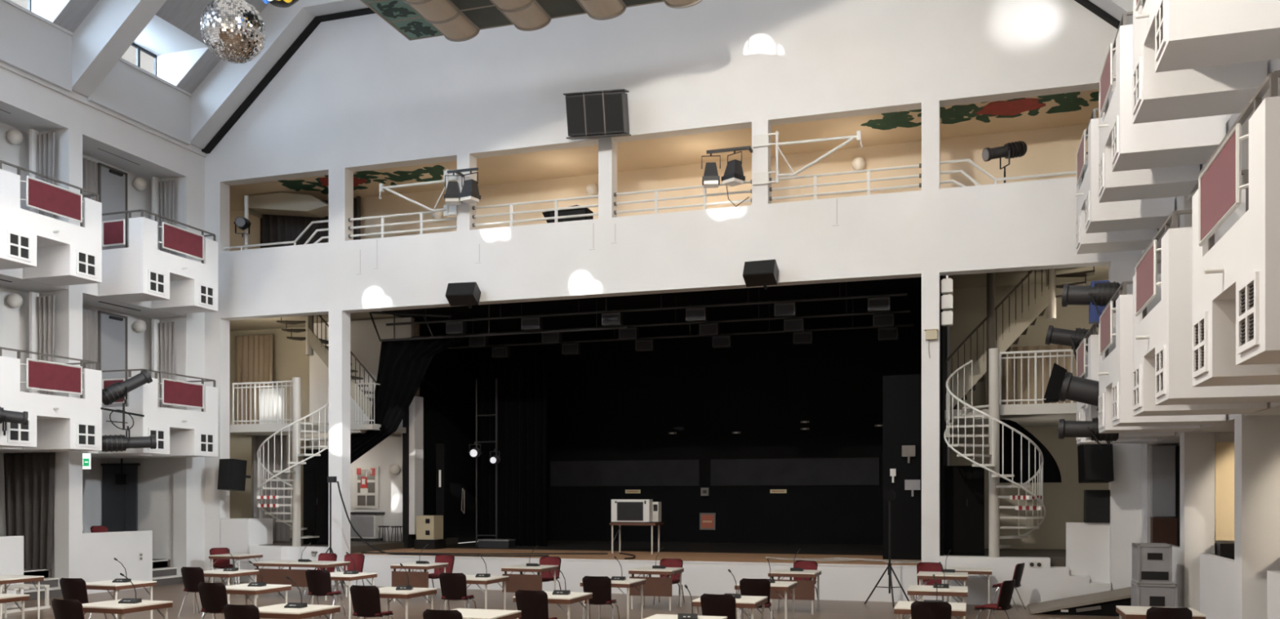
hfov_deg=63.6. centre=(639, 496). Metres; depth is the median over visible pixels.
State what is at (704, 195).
gallery railing
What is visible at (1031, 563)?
wall socket
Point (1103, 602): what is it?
ramp
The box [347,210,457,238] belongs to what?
gallery railing
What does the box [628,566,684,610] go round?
meeting table
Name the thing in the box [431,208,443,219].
wall lamp
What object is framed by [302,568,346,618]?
chair
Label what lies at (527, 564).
microphone
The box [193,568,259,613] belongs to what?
meeting table
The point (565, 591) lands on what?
microphone
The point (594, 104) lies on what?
grille
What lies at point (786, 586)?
meeting table
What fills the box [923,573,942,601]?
microphone
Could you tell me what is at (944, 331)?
wall
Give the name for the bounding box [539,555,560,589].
chair
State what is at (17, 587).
bench
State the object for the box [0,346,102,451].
balcony
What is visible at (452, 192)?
floodlight
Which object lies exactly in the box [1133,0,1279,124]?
balcony
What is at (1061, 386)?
spotlight
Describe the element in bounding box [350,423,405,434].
floor
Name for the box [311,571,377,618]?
meeting table
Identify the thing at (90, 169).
curtain
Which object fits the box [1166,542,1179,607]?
trim
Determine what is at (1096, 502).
loudspeaker
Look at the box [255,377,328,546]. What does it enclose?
spiral staircase
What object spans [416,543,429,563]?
microphone
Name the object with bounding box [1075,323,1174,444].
balcony
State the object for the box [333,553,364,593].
chair
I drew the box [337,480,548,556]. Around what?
cable
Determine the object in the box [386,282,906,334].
batten
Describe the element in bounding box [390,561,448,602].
meeting table
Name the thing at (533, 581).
meeting table
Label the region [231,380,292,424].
landing railing
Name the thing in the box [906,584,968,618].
meeting table
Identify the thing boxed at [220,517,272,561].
trim
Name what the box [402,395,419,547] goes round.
trim
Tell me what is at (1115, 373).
balcony
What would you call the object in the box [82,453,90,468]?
exit sign
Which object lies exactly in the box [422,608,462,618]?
chair
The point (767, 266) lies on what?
grille
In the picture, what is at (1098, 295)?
spotlight
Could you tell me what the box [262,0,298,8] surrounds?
light
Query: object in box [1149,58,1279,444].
wall
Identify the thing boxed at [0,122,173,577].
wall
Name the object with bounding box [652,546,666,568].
microphone
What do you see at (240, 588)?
meeting table
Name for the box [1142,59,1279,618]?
wall
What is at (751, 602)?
meeting table
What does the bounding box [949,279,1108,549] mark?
wall
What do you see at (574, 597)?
meeting table
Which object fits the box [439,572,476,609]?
chair
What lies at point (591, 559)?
trim
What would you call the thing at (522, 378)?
stage curtain
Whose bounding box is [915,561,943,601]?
chair
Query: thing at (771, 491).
label plate
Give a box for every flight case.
[1131,542,1173,583]
[1131,580,1177,607]
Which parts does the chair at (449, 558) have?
seat, backrest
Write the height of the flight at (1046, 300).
3.450 m
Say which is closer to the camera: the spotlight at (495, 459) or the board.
the board
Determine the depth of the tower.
28.39 m
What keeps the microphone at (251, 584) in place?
on the meeting table at (240, 588)
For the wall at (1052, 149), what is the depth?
24.08 m
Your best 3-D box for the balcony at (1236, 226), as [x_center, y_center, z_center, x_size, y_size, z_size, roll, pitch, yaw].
[4.891,-1.843,7.577,1.330,1.805,2.358,0,0,18]
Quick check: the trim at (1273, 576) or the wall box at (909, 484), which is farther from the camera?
the wall box at (909, 484)
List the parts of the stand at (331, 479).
leg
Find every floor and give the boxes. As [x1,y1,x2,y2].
[2,580,1124,618]
[23,558,170,577]
[229,422,401,439]
[258,537,457,552]
[344,539,921,564]
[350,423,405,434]
[943,547,1066,566]
[944,402,1076,426]
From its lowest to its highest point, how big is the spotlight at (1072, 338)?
0.716 m
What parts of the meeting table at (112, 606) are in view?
leg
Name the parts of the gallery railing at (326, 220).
rail, rail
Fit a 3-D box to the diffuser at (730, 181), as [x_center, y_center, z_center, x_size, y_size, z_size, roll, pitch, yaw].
[1.917,-6.465,21.244,0.290,0.070,0.300,0,0,-44]
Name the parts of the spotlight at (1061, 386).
barn door, barn door, barn door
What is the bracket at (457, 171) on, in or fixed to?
attached to the wall at (357, 95)
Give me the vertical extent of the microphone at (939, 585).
0.396 m
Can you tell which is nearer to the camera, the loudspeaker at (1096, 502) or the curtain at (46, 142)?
the loudspeaker at (1096, 502)
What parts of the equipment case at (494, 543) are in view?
lid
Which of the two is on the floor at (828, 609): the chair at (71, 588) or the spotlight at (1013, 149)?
the chair at (71, 588)
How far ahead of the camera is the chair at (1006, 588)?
15.16 m
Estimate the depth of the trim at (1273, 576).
10.80 m
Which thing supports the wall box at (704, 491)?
attached to the wall at (613, 407)
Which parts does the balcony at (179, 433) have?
panel frame, cloth panel, post, pane, post, handrail, pane, pane, panel frame, cloth panel, pane, pane, pane, pane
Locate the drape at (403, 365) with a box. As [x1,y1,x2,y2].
[350,335,468,463]
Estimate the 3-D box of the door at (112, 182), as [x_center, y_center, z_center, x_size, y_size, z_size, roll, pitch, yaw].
[-12.398,-6.480,24.315,0.097,2.500,0.840,0,0,18]
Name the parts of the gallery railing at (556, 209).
post, rail, rail, rail, post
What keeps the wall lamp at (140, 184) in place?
attached to the wall at (19, 326)
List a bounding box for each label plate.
[625,489,640,493]
[769,488,786,493]
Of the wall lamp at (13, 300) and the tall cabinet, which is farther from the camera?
the tall cabinet
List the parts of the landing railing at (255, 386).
rail, rail, rail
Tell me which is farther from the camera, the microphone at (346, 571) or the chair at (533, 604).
the microphone at (346, 571)
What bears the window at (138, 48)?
attached to the skylight
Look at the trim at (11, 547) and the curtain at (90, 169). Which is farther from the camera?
the curtain at (90, 169)
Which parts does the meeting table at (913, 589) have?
leg, leg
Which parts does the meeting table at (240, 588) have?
leg, leg, leg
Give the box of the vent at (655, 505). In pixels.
[653,503,657,511]
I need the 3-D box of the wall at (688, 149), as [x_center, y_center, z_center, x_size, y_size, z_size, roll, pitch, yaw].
[-0.267,-7.940,23.905,25.150,0.120,2.450,0,0,18]
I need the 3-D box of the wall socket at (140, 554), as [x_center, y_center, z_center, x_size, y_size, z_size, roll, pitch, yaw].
[-11.442,1.380,23.661,0.016,0.180,0.100,0,0,18]
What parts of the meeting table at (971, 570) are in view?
leg, leg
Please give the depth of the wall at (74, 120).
22.46 m
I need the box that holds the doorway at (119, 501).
[100,462,140,531]
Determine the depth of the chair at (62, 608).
12.34 m
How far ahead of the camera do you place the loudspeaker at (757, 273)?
20.93 m
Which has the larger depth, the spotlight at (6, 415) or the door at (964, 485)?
the door at (964, 485)
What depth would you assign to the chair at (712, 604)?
13.01 m
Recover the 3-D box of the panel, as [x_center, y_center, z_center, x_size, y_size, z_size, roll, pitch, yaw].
[-5.287,0.000,27.385,0.240,2.800,0.100,0,0,18]
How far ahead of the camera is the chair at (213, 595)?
14.79 m
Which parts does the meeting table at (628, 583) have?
leg, leg, leg, leg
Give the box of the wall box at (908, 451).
[902,444,915,462]
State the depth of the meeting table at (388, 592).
14.85 m
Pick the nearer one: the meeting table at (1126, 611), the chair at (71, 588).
the meeting table at (1126, 611)
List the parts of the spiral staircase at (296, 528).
handrail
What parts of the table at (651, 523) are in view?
leg, leg, leg, leg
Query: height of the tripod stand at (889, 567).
1.989 m
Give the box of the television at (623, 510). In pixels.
[611,498,661,522]
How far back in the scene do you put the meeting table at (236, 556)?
23.89 m
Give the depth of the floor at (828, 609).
19.42 m
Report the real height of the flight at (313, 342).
3.450 m
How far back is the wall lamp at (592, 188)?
24.98 m
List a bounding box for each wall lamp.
[5,128,22,144]
[5,293,22,307]
[132,177,146,190]
[132,320,146,332]
[389,463,399,475]
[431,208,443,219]
[586,182,598,195]
[851,156,865,170]
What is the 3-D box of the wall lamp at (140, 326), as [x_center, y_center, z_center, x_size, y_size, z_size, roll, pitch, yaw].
[-12.085,-4.110,24.918,0.330,0.300,0.292,0,0,18]
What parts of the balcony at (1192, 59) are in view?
panel frame, post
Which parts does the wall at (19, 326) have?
post, post, post, post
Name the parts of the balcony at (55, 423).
pane, pane, post, pane, pane, handrail, panel frame, cloth panel, post, pane, pane, pane, pane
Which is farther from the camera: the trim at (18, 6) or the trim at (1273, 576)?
the trim at (18, 6)
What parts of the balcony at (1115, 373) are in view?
cloth panel, panel frame, post, handrail, post, post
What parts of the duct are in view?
plate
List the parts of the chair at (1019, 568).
leg, seat, leg, backrest, leg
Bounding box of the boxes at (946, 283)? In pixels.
[941,278,952,326]
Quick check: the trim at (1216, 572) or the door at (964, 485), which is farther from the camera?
the door at (964, 485)
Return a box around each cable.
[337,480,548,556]
[360,551,608,554]
[619,551,635,559]
[765,556,891,559]
[775,557,901,561]
[792,557,919,563]
[805,557,921,561]
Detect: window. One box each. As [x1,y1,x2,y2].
[27,0,31,11]
[120,42,156,75]
[355,466,378,507]
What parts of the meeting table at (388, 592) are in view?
leg, leg, leg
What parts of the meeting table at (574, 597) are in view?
leg, leg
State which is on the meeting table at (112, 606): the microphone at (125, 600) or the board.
the microphone at (125, 600)
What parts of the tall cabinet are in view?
door, door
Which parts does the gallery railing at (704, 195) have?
post, rail, rail, rail, post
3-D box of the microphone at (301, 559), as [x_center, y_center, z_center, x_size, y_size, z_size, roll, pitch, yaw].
[-6.976,1.162,21.582,0.220,0.396,0.258,0,0,18]
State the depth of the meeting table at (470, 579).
17.16 m
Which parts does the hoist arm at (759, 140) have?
wall plate, wall plate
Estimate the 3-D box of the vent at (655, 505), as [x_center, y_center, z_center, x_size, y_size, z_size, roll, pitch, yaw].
[0.370,0.270,24.825,0.100,0.160,0.008,0,0,18]
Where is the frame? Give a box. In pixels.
[368,297,626,341]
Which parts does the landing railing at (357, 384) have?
rail, rail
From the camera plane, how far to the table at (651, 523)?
24.81 m
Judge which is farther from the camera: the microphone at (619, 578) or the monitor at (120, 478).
the monitor at (120, 478)
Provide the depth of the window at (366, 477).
28.01 m
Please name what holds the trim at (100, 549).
attached to the wall at (74, 120)
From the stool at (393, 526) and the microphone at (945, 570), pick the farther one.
the stool at (393, 526)
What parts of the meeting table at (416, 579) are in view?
modesty panel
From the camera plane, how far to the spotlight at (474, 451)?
28.32 m
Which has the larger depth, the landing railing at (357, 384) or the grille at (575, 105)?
the landing railing at (357, 384)
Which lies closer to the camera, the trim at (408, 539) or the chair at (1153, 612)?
the chair at (1153, 612)
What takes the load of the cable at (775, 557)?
on the floor at (686, 551)
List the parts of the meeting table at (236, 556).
leg, leg, leg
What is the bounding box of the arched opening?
[999,418,1061,482]
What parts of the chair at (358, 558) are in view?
backrest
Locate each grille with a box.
[217,458,231,488]
[445,282,475,294]
[550,208,585,222]
[566,96,585,133]
[585,94,604,133]
[604,93,622,131]
[743,259,774,274]
[1084,444,1112,479]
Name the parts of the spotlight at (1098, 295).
gel frame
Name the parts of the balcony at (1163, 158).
cloth panel, panel frame, post, handrail, post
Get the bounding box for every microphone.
[111,557,131,582]
[118,572,142,603]
[222,549,238,570]
[247,560,266,586]
[284,575,307,608]
[297,542,311,561]
[343,551,358,573]
[395,563,413,589]
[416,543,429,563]
[475,554,490,577]
[526,545,539,565]
[552,566,570,594]
[610,555,626,580]
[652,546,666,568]
[677,584,697,618]
[724,568,741,598]
[766,557,775,582]
[790,548,803,570]
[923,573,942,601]
[933,561,948,587]
[942,549,955,572]
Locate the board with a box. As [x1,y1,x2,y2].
[260,387,284,423]
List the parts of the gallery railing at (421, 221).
post, rail, rail, rail, post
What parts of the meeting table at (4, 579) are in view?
leg, leg, leg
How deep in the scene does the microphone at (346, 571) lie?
18.13 m
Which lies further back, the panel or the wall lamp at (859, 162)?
the panel
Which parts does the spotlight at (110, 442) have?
lamp bracket, stage spotlight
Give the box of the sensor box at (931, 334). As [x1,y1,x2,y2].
[924,328,937,358]
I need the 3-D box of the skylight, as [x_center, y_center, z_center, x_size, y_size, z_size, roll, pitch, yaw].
[-11.185,-10.155,23.376,1.587,0.910,2.385,0,0,18]
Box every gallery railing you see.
[223,219,328,249]
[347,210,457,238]
[471,195,598,226]
[613,179,751,214]
[768,163,921,200]
[939,159,1076,186]
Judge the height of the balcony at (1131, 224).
1.805 m
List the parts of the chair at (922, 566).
backrest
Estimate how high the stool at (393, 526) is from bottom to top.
0.441 m
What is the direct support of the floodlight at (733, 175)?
attached to the bracket at (744, 148)
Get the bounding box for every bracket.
[447,167,478,177]
[706,146,752,206]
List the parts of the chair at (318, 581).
backrest, seat, leg, leg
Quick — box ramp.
[1026,586,1131,616]
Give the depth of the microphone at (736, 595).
13.83 m
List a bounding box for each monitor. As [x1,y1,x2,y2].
[115,457,128,484]
[542,204,593,222]
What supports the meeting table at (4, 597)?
on the floor at (828, 609)
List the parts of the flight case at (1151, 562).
panel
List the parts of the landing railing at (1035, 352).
rail, rail, rail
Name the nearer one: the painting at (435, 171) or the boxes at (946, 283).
the boxes at (946, 283)
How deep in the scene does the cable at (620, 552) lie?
23.61 m
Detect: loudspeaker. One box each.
[217,458,250,490]
[444,281,480,308]
[742,259,778,289]
[1077,443,1114,482]
[1084,489,1110,522]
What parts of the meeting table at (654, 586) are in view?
leg, leg, modesty panel, leg, leg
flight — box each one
[276,315,376,418]
[945,266,1094,409]
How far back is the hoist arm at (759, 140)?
21.15 m
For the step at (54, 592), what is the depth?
21.21 m
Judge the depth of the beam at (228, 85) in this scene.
24.62 m
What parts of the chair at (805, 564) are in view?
backrest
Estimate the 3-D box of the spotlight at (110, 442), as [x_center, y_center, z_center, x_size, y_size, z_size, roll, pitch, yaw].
[-10.786,-1.799,21.613,1.163,1.764,0.856,0,0,-34]
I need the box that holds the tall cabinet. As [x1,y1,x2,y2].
[303,448,328,544]
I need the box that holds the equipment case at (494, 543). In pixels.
[477,537,515,547]
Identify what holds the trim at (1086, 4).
attached to the wall at (357, 95)
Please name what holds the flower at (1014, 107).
on the painting at (1013, 108)
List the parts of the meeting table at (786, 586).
leg, leg, leg, leg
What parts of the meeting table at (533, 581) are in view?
modesty panel, leg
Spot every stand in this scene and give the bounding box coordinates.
[244,195,248,249]
[302,475,345,588]
[864,501,909,608]
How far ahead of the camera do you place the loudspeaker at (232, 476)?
24.83 m
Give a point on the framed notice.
(707, 520)
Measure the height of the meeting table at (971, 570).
0.740 m
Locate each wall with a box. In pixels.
[0,61,206,586]
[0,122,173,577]
[204,0,1142,601]
[229,88,1099,211]
[229,124,1088,250]
[229,324,419,537]
[309,316,414,540]
[419,323,491,542]
[497,324,921,544]
[939,275,949,555]
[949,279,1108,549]
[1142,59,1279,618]
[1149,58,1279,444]
[1150,114,1234,559]
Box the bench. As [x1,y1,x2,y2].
[2,583,50,613]
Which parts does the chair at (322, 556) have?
backrest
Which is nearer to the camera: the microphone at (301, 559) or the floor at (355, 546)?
the microphone at (301, 559)
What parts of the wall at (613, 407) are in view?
panel, panel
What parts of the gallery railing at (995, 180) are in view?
rail, rail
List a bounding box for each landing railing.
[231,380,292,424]
[355,382,404,427]
[999,349,1087,404]
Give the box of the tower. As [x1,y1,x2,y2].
[461,377,497,546]
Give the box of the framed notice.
[699,512,715,529]
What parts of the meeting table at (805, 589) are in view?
leg, modesty panel, leg, leg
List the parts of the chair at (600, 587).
leg, leg, backrest, leg, leg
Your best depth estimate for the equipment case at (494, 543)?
27.63 m
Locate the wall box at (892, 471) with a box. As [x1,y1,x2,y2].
[889,468,896,482]
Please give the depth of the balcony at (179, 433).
22.94 m
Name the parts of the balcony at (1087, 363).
cloth panel, panel frame, handrail, post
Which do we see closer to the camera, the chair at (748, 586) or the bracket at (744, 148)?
the chair at (748, 586)
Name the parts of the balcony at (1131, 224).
cloth panel, panel frame, post, handrail, post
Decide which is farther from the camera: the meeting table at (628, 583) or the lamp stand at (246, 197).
the lamp stand at (246, 197)
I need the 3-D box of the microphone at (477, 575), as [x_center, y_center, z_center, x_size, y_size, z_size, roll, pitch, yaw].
[-2.659,1.162,17.393,0.220,0.396,0.258,0,0,5]
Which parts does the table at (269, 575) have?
modesty panel, leg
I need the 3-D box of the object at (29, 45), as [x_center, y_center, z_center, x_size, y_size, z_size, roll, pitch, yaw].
[-12.484,-9.100,20.314,0.210,1.200,2.940,0,0,18]
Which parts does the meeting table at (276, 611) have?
leg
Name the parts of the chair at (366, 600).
backrest, seat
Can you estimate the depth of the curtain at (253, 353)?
29.82 m
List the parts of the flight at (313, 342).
panel, handrail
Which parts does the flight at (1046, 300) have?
handrail, panel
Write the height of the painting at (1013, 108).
0.009 m
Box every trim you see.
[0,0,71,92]
[0,535,23,602]
[1,0,73,36]
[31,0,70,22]
[82,529,152,593]
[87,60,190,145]
[119,57,191,97]
[201,8,375,153]
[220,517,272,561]
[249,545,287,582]
[342,553,916,567]
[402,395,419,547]
[408,395,423,533]
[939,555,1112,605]
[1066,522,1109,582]
[1074,0,1119,29]
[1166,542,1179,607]
[1200,553,1234,618]
[1266,569,1279,618]
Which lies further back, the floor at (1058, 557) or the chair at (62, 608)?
the floor at (1058, 557)
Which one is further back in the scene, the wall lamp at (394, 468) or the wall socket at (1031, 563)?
the wall lamp at (394, 468)
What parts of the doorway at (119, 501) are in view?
door frame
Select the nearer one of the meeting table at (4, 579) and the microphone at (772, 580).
the microphone at (772, 580)
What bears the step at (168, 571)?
on the step at (174, 579)
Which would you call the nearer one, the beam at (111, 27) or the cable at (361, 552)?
the beam at (111, 27)
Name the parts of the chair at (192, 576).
leg, backrest, leg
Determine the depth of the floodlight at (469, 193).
22.86 m
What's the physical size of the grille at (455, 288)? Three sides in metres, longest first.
0.620 x 0.320 x 0.012 m
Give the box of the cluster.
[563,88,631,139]
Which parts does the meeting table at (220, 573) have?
leg, leg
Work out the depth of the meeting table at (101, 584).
16.12 m
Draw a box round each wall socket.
[138,552,142,560]
[1028,560,1043,567]
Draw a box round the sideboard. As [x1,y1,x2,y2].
[350,511,385,541]
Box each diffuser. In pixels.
[444,198,461,204]
[460,195,479,204]
[703,180,718,187]
[723,177,743,186]
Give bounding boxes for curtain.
[3,452,55,568]
[37,132,54,217]
[37,295,54,395]
[82,158,97,200]
[82,309,97,369]
[158,179,174,253]
[158,321,174,408]
[235,333,272,424]
[251,435,289,541]
[260,195,360,248]
[478,351,546,546]
[986,344,1076,408]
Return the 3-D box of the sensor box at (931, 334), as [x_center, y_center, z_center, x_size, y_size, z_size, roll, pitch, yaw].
[5.720,-2.997,20.262,0.260,0.556,0.120,0,0,18]
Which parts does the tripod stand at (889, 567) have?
leg, leg, leg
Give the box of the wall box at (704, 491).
[700,487,709,495]
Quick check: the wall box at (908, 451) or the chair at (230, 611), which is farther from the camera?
the wall box at (908, 451)
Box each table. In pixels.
[0,574,44,618]
[0,593,29,618]
[81,598,173,618]
[85,579,156,618]
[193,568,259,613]
[208,552,262,584]
[212,582,291,618]
[253,559,350,599]
[257,603,340,618]
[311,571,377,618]
[360,586,436,618]
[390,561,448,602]
[444,574,508,609]
[450,608,521,618]
[501,564,558,591]
[512,591,592,618]
[579,577,645,618]
[609,521,663,553]
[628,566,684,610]
[643,613,727,618]
[692,595,767,618]
[734,580,797,618]
[768,568,821,614]
[893,600,966,618]
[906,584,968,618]
[916,570,968,600]
[944,566,991,609]
[1115,604,1205,618]
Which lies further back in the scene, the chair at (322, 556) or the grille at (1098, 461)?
the chair at (322, 556)
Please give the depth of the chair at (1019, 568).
18.97 m
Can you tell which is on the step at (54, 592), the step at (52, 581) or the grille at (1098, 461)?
the step at (52, 581)
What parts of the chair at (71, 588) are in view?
backrest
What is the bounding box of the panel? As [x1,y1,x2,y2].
[435,443,445,547]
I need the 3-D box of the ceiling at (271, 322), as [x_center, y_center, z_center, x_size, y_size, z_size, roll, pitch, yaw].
[-9.842,-4.900,27.774,6.550,0.100,3.950,0,0,18]
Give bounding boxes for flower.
[319,176,367,186]
[975,98,1045,115]
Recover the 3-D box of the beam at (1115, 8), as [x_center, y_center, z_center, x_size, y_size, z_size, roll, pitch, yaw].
[6.762,-10.480,19.549,5.300,3.840,0.480,0,0,18]
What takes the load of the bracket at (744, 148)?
attached to the wall at (357, 95)
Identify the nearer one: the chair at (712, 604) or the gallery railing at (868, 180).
the chair at (712, 604)
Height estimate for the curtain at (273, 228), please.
2.620 m
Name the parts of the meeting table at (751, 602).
leg, leg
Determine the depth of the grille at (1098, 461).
19.13 m
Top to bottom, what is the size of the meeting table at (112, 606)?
0.740 m
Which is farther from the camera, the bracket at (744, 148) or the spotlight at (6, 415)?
the bracket at (744, 148)
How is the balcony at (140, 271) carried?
attached to the ceiling at (12, 278)
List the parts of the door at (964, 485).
door, door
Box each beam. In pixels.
[71,0,166,97]
[190,0,368,149]
[1088,0,1133,25]
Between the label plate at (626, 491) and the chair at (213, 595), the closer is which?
the chair at (213, 595)
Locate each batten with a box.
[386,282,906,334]
[411,283,910,347]
[445,293,913,358]
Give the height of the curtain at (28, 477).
2.470 m
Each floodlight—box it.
[444,172,462,204]
[458,170,480,204]
[701,152,720,187]
[720,150,745,186]
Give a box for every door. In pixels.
[97,162,127,249]
[97,311,127,407]
[944,465,984,555]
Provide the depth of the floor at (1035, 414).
20.57 m
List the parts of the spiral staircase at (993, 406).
handrail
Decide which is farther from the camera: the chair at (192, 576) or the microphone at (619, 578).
the chair at (192, 576)
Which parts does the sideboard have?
door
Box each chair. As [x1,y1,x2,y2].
[51,598,84,618]
[59,577,106,618]
[90,525,107,532]
[177,566,223,617]
[197,582,227,618]
[208,546,236,584]
[222,603,260,618]
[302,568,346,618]
[303,552,338,595]
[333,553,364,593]
[350,584,393,618]
[422,554,454,597]
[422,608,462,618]
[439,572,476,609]
[515,589,557,618]
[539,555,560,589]
[582,575,620,618]
[653,558,684,604]
[700,593,736,618]
[738,577,774,618]
[786,560,817,604]
[911,600,951,618]
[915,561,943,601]
[973,578,1015,618]
[991,562,1026,611]
[1146,606,1192,618]
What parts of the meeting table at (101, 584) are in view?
leg, leg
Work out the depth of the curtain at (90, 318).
23.57 m
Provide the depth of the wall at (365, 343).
28.04 m
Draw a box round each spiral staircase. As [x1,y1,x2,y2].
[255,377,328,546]
[943,347,1045,556]
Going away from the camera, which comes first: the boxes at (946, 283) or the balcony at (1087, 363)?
the balcony at (1087, 363)
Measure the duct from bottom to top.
0.550 m
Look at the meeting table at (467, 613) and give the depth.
12.05 m
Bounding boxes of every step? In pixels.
[23,568,48,577]
[23,577,58,589]
[23,586,62,600]
[152,559,168,568]
[152,566,177,577]
[152,574,183,586]
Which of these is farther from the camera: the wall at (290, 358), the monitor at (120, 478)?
the wall at (290, 358)
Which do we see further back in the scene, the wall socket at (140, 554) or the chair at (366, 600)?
the wall socket at (140, 554)
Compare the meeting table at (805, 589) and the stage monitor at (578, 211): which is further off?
the stage monitor at (578, 211)
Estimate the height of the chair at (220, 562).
0.875 m
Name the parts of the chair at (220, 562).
backrest, seat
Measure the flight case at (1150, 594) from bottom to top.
0.845 m
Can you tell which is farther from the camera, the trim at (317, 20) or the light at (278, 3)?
the trim at (317, 20)
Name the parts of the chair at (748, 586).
backrest, leg, leg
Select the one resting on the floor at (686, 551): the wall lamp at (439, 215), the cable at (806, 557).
the cable at (806, 557)
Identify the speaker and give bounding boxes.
[413,515,444,549]
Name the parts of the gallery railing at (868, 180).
post, rail, rail, rail, post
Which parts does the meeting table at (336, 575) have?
leg, leg, leg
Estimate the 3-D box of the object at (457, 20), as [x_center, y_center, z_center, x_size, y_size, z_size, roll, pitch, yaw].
[-2.304,-10.137,17.656,6.050,2.525,4.055,0,0,18]
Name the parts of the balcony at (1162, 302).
post, cloth panel, panel frame, handrail, post, post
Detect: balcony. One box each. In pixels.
[0,160,102,286]
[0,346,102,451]
[98,208,217,314]
[98,368,217,457]
[1075,107,1174,253]
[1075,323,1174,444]
[1097,11,1226,202]
[1097,280,1226,433]
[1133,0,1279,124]
[1133,208,1279,416]
[1191,70,1279,386]
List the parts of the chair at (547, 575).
seat, backrest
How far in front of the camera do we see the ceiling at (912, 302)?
26.57 m
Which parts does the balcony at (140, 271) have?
panel frame, cloth panel, post, pane, pane, handrail, pane, pane, panel frame, cloth panel, pane, pane, pane, pane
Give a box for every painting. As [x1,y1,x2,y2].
[277,164,444,194]
[860,91,1099,130]
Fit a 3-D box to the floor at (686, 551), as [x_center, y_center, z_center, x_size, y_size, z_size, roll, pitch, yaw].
[0.617,1.419,26.652,13.350,0.102,8.880,0,0,18]
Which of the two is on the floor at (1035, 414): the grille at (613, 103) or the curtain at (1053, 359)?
the curtain at (1053, 359)
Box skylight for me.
[133,15,208,85]
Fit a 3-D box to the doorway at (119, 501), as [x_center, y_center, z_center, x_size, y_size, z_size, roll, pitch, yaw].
[-12.868,0.360,25.553,1.150,2.360,0.070,0,0,18]
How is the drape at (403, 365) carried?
hanging from the frame
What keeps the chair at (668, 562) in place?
on the floor at (828, 609)
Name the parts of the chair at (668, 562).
backrest, seat, leg, leg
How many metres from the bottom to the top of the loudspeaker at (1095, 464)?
0.732 m
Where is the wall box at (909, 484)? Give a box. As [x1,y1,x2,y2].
[904,479,919,496]
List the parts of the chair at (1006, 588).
leg, seat, backrest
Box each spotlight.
[0,406,28,435]
[100,368,156,452]
[234,216,250,237]
[467,441,481,457]
[488,448,500,463]
[982,141,1026,171]
[1043,362,1098,410]
[1044,324,1097,362]
[1057,417,1119,448]
[1062,280,1119,324]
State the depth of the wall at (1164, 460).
18.18 m
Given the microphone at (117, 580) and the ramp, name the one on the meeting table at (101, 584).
the microphone at (117, 580)
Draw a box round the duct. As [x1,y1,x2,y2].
[248,192,328,217]
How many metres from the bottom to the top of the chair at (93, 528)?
0.875 m
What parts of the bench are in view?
leg, leg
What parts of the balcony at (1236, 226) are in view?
pane, pane, pane, pane, post, cloth panel, panel frame, handrail, pane, pane, post, pane, pane, post, post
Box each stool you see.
[377,525,390,542]
[390,525,402,542]
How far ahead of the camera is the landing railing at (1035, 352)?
20.15 m
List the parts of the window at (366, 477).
pane, pane, pane, pane, pane, pane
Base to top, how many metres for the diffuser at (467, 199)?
0.070 m
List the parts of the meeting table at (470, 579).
leg, leg, leg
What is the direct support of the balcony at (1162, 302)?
attached to the wall at (1273, 408)
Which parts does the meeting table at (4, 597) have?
leg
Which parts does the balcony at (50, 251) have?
pane, pane, post, pane, pane, handrail, panel frame, cloth panel, post, pane, pane, pane, pane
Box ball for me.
[200,0,266,63]
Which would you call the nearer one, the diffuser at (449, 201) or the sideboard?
the diffuser at (449, 201)
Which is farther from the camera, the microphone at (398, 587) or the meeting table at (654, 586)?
the meeting table at (654, 586)
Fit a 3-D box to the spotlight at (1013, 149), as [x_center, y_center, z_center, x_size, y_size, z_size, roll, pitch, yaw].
[7.250,-6.761,20.515,0.882,0.622,0.403,0,0,-11]
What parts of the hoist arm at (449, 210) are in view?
wall plate, wall plate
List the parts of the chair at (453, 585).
backrest, seat, leg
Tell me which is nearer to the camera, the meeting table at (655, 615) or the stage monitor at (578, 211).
the meeting table at (655, 615)
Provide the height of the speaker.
0.870 m
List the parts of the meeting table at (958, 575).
leg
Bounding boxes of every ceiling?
[0,109,185,458]
[53,0,99,32]
[155,0,268,93]
[229,311,399,331]
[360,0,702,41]
[382,275,946,344]
[947,265,1108,288]
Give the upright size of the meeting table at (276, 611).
0.740 m
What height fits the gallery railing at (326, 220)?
0.612 m
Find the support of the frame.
hanging from the ceiling at (912, 302)
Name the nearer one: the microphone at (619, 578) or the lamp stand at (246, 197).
the microphone at (619, 578)
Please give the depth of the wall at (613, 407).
30.57 m
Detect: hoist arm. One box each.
[378,168,457,216]
[753,130,862,185]
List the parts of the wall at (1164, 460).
panel, panel, panel, panel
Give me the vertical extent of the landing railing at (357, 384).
1.051 m
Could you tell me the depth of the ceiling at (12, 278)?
23.15 m

